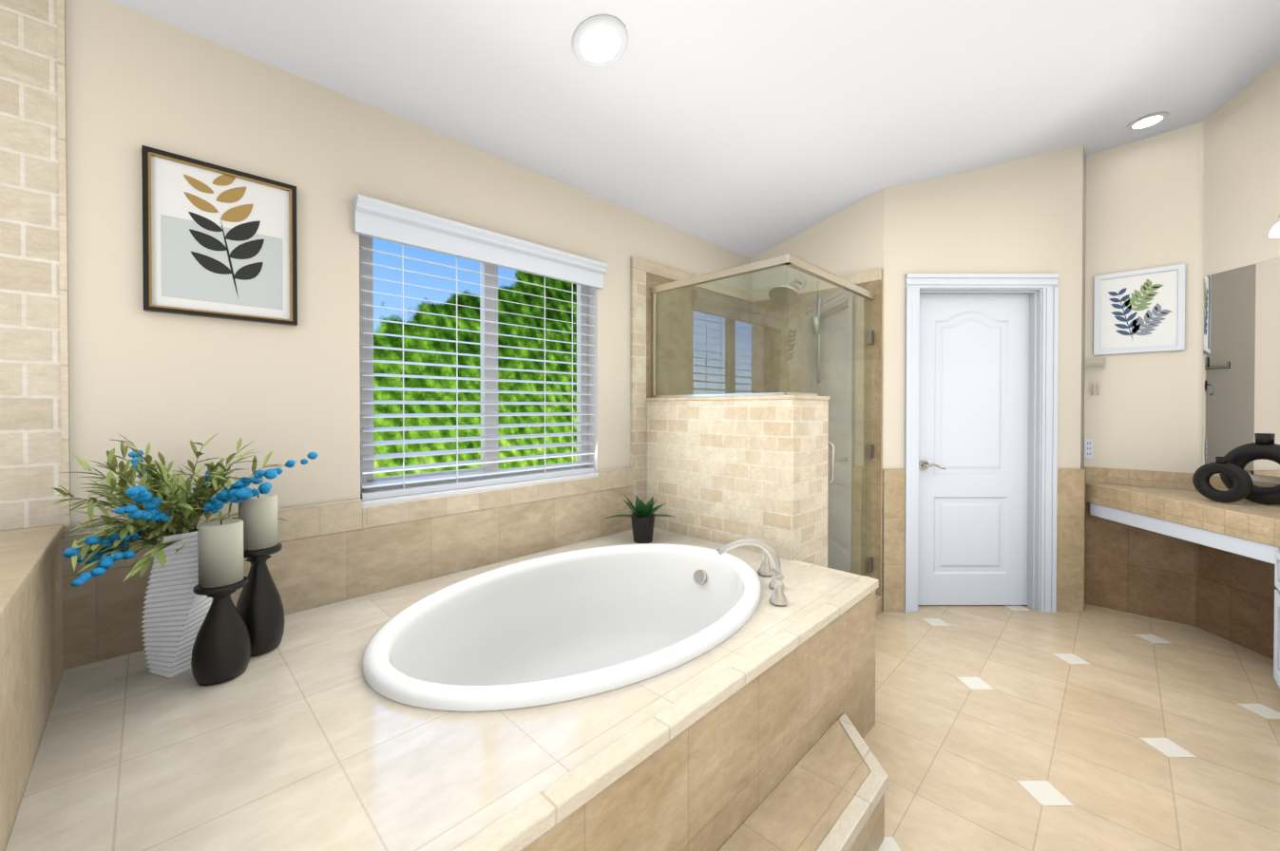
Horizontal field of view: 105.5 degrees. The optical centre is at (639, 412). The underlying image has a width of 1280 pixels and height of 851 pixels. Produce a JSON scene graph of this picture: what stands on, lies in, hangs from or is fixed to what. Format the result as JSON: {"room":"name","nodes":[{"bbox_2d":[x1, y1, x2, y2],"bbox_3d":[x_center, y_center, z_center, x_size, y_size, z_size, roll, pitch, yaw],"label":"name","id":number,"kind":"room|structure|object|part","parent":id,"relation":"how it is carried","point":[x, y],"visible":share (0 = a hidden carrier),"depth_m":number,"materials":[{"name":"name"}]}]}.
{"room":"bathroom","nodes":[
{"label":"bathroom","id":0,"kind":"room"},
{"bbox_2d":[0,524,63,850],"bbox_3d":[-1.289,0.791,0.887,0.978,0.975,0.243,0,1,45],"label":"wall","id":1,"kind":"structure","parent":0,"point":[31,659],"depth_m":0.94,"materials":[{"name":"tile"}]},
{"bbox_2d":[65,0,750,534],"bbox_3d":[-1.245,-0.454,1.716,0.140,3.450,6.100,0,1,45],"label":"wall","id":2,"kind":"structure","parent":0,"point":[168,386],"depth_m":1.61,"materials":[{"name":"beige paint"}]},
{"bbox_2d":[141,145,297,325],"bbox_3d":[-1.306,-0.532,1.535,0.023,0.472,0.368,0,1,45],"label":"picture","id":3,"kind":"object","parent":2,"relation":"attached to","point":[219,241],"visible":1,"depth_m":1.52,"materials":[{"name":"black"}]},
{"bbox_2d":[0,0,632,669],"bbox_3d":[-1.733,-0.252,1.202,0.152,1.905,4.660,0,1,45],"label":"wall tile","id":4,"kind":"structure","parent":2,"relation":"in","point":[329,553],"depth_m":1.38,"materials":[{"name":"tile"}]},
{"bbox_2d":[352,194,607,500],"bbox_3d":[-0.642,-0.230,2.233,0.132,1.122,1.200,0,1,45],"label":"window blinds","id":5,"kind":"object","parent":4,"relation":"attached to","point":[381,219],"visible":0.9,"depth_m":2.11,"materials":[{"name":"white plastic"}]},
{"bbox_2d":[630,256,751,507],"bbox_3d":[0.406,0.177,3.274,0.022,2.160,1.290,0,1,45],"label":"trim","id":6,"kind":"structure","parent":2,"relation":"attached to","point":[645,276],"depth_m":3.09,"materials":[{"name":"tile"}]},
{"bbox_2d":[110,0,1279,258],"bbox_3d":[0.279,-1.625,0.971,3.360,1.016,7.400,0,1,45],"label":"ceiling","id":7,"kind":"structure","parent":0,"point":[749,127],"depth_m":2.11,"materials":[{"name":"white paint"}]},
{"bbox_2d":[572,14,628,67],"bbox_3d":[-0.142,-1.324,1.742,0.200,0.053,0.200,0,1,45],"label":"recessed light","id":8,"kind":"object","parent":7,"relation":"in","point":[598,39],"visible":1,"depth_m":1.73,"materials":[{"name":"white"}]},
{"bbox_2d":[1127,111,1168,130],"bbox_3d":[2.935,-1.682,2.816,0.170,0.018,0.170,0,1,45],"label":"recessed light","id":9,"kind":"object","parent":7,"relation":"in","point":[1147,121],"visible":0.96,"depth_m":2.80,"materials":[{"name":"white"}]},
{"bbox_2d":[646,395,829,567],"bbox_3d":[0.502,0.590,2.691,0.945,1.345,0.380,0,1,45],"label":"wall","id":10,"kind":"structure","parent":0,"point":[724,469],"depth_m":2.44,"materials":[{"name":"tile"}]},
{"bbox_2d":[650,254,783,398],"bbox_3d":[0.381,-0.415,2.623,0.852,0.664,0.038,0,1,45],"label":"glass panel","id":11,"kind":"object","parent":10,"relation":"on","point":[777,261],"depth_m":2.59,"materials":[{"name":"clear glass"}]},
{"bbox_2d":[875,595,881,617],"bbox_3d":[0.821,1.209,3.024,0.944,0.100,1.043,0,1,45],"label":"trim","id":12,"kind":"structure","parent":10,"relation":"attached to","point":[878,605],"depth_m":3.03,"materials":[{"name":"tile"}]},
{"bbox_2d":[783,253,875,577],"bbox_3d":[1.088,0.200,2.693,0.058,1.895,1.124,0,1,45],"label":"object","id":13,"kind":"object","parent":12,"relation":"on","point":[802,266],"depth_m":2.75,"materials":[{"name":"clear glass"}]},
{"bbox_2d":[750,189,883,610],"bbox_3d":[1.234,-0.469,3.441,0.957,3.450,0.120,0,1,45],"label":"wall","id":14,"kind":"structure","parent":0,"point":[849,240],"depth_m":3.25,"materials":[{"name":"beige paint"}]},
{"bbox_2d":[768,278,821,383],"bbox_3d":[1.040,-0.563,3.278,0.268,0.740,0.346,0,1,45],"label":"shower head","id":15,"kind":"object","parent":14,"relation":"attached to","point":[789,290],"depth_m":3.27},
{"bbox_2d":[751,268,881,596],"bbox_3d":[1.199,0.176,3.381,0.900,2.160,0.022,0,1,45],"label":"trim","id":16,"kind":"structure","parent":14,"relation":"attached to","point":[869,280],"depth_m":3.23,"materials":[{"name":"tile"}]},
{"bbox_2d":[881,145,1083,611],"bbox_3d":[2.157,-0.467,3.165,1.252,3.450,0.200,0,1,0],"label":"wall","id":17,"kind":"structure","parent":0,"point":[1022,216],"depth_m":3.06,"materials":[{"name":"beige paint"}]},
{"bbox_2d":[917,293,1030,605],"bbox_3d":[2.142,0.240,3.163,0.562,2.021,0.562,0,1,45],"label":"door","id":18,"kind":"structure","parent":17,"relation":"in","point":[973,442],"depth_m":3.15,"materials":[{"name":"white wood"}]},
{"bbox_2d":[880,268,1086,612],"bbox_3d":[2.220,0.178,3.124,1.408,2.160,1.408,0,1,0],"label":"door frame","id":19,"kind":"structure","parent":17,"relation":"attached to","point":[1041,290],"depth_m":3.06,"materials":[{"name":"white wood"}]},
{"bbox_2d":[862,603,1279,850],"bbox_3d":[0.247,1.306,1.028,3.450,0.061,7.400,0,1,45],"label":"floor","id":20,"kind":"structure","parent":0,"point":[1024,728],"depth_m":1.92,"materials":[{"name":"tile"}]},
{"bbox_2d":[5,528,878,850],"bbox_3d":[-0.283,0.977,1.643,1.308,0.589,2.252,0,1,45],"label":"tub deck","id":21,"kind":"object","parent":20,"relation":"on","point":[302,735],"visible":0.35,"depth_m":1.06,"materials":[{"name":"tile"}]},
{"bbox_2d":[51,432,318,678],"bbox_3d":[-1.188,0.370,1.306,0.438,0.637,0.508,0,1,45],"label":"vase","id":22,"kind":"object","parent":21,"relation":"on","point":[176,606],"visible":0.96,"depth_m":1.25,"materials":[{"name":"white"}]},
{"bbox_2d":[191,518,251,685],"bbox_3d":[-1.091,0.484,1.269,0.120,0.409,0.120,0,1,45],"label":"candle holder","id":23,"kind":"object","parent":21,"relation":"on","point":[221,650],"visible":1,"depth_m":1.24,"materials":[{"name":"black ceramic"}]},
{"bbox_2d":[235,494,285,656],"bbox_3d":[-1.102,0.461,1.407,0.120,0.453,0.120,0,1,45],"label":"candle holder","id":24,"kind":"object","parent":21,"relation":"on","point":[259,607],"visible":0.71,"depth_m":1.38,"materials":[{"name":"black ceramic"}]},
{"bbox_2d":[362,543,761,711],"bbox_3d":[-0.160,0.872,1.765,1.020,0.447,1.500,0,1,45],"label":"bathtub","id":25,"kind":"object","parent":21,"relation":"in","point":[561,627],"visible":0.62,"depth_m":2.00,"materials":[{"name":"white ceramic"}]},
{"bbox_2d":[605,495,675,543],"bbox_3d":[0.052,0.553,2.538,0.313,0.250,0.358,0,1,45],"label":"potted plant","id":26,"kind":"object","parent":21,"relation":"on","point":[642,516],"visible":1,"depth_m":2.51,"materials":[{"name":"green plant"}]},
{"bbox_2d":[717,537,788,606],"bbox_3d":[0.505,0.586,1.903,0.314,0.188,0.357,0,1,45],"label":"tub faucet","id":27,"kind":"object","parent":21,"relation":"on","point":[776,584],"visible":1,"depth_m":1.89,"materials":[{"name":"silver metal"}]},
{"bbox_2d":[717,713,887,850],"bbox_3d":[0.135,1.180,0.994,0.218,0.194,1.914,0,1,45],"label":"step","id":28,"kind":"structure","parent":20,"relation":"on","point":[827,793],"depth_m":1.36,"materials":[{"name":"tile"}]},
{"bbox_2d":[1085,481,1279,687],"bbox_3d":[2.213,0.872,1.635,1.200,0.800,3.240,0,1,45],"label":"bathroom vanity","id":29,"kind":"object","parent":20,"relation":"on","point":[1247,528],"visible":0.92,"depth_m":2.02,"materials":[{"name":"tile"}]},
{"bbox_2d":[1192,457,1253,502],"bbox_3d":[2.972,0.345,2.487,0.050,0.232,0.208,0,1,-20],"label":"ring vase","id":30,"kind":"object","parent":29,"relation":"on","point":[1239,490],"visible":1,"depth_m":2.47,"materials":[{"name":"black ceramic"}]},
{"bbox_2d":[1219,433,1279,504],"bbox_3d":[3.132,0.284,2.441,0.073,0.355,0.310,0,1,-20],"label":"ring vase","id":31,"kind":"object","parent":29,"relation":"on","point":[1264,447],"visible":0.83,"depth_m":2.44,"materials":[{"name":"black ceramic"}]},
{"bbox_2d":[1080,59,1279,483],"bbox_3d":[3.092,-0.461,2.535,1.429,3.450,0.954,0,1,45],"label":"wall","id":32,"kind":"structure","parent":0,"point":[1200,200],"depth_m":2.94,"materials":[{"name":"beige paint"}]},
{"bbox_2d":[1084,439,1093,458],"bbox_3d":[2.940,0.238,3.187,0.042,0.130,0.007,0,1,45],"label":"electrical outlet plate","id":33,"kind":"object","parent":32,"relation":"attached to","point":[1088,448],"visible":1,"depth_m":3.18,"materials":[{"name":"white plastic"}]},
{"bbox_2d":[1090,381,1100,395],"bbox_3d":[2.947,-0.155,3.150,0.045,0.094,0.042,0,1,45],"label":"hook","id":34,"kind":"object","parent":32,"relation":"attached to","point":[1095,385],"depth_m":3.15,"materials":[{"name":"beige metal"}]},
{"bbox_2d":[1085,357,1106,370],"bbox_3d":[2.928,-0.314,3.129,0.095,0.075,0.098,0,1,45],"label":"hook","id":35,"kind":"object","parent":32,"relation":"attached to","point":[1087,363],"depth_m":3.12,"materials":[{"name":"silver metal"}]},
{"bbox_3d":[3.090,-0.626,3.022,0.393,0.510,0.018,0,1,45],"label":"framed picture of leaves","id":36,"kind":"part","parent":32,"relation":"part of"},
{"bbox_2d":[1085,466,1279,659],"bbox_3d":[3.060,0.814,2.487,1.210,0.900,0.842,0,1,45],"label":"wall tile","id":37,"kind":"structure","parent":32,"relation":"attached to","point":[1227,596],"depth_m":2.92,"materials":[{"name":"beige tile"}]},
{"bbox_2d":[1202,257,1279,477],"bbox_3d":[3.236,-0.225,2.316,0.005,1.114,1.020,0,1,4],"label":"mirror","id":38,"kind":"object","parent":32,"relation":"attached to","point":[1241,378],"visible":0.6,"depth_m":2.63,"materials":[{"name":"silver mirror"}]},
{"bbox_2d":[1268,214,1279,237],"bbox_3d":[3.101,-0.930,2.074,0.240,0.176,0.590,0,1,4],"label":"light","id":39,"kind":"object","parent":32,"relation":"attached to","point":[1274,232],"visible":1,"depth_m":2.31,"materials":[{"name":"white glass"}]},
{"label":"outside","id":40,"kind":"structure","parent":0,"visible":0},
{"bbox_2d":[372,237,576,477],"bbox_3d":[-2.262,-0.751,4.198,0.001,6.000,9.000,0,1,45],"label":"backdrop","id":41,"kind":"structure","parent":40,"point":[395,289],"depth_m":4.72,"materials":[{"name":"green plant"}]}
]}

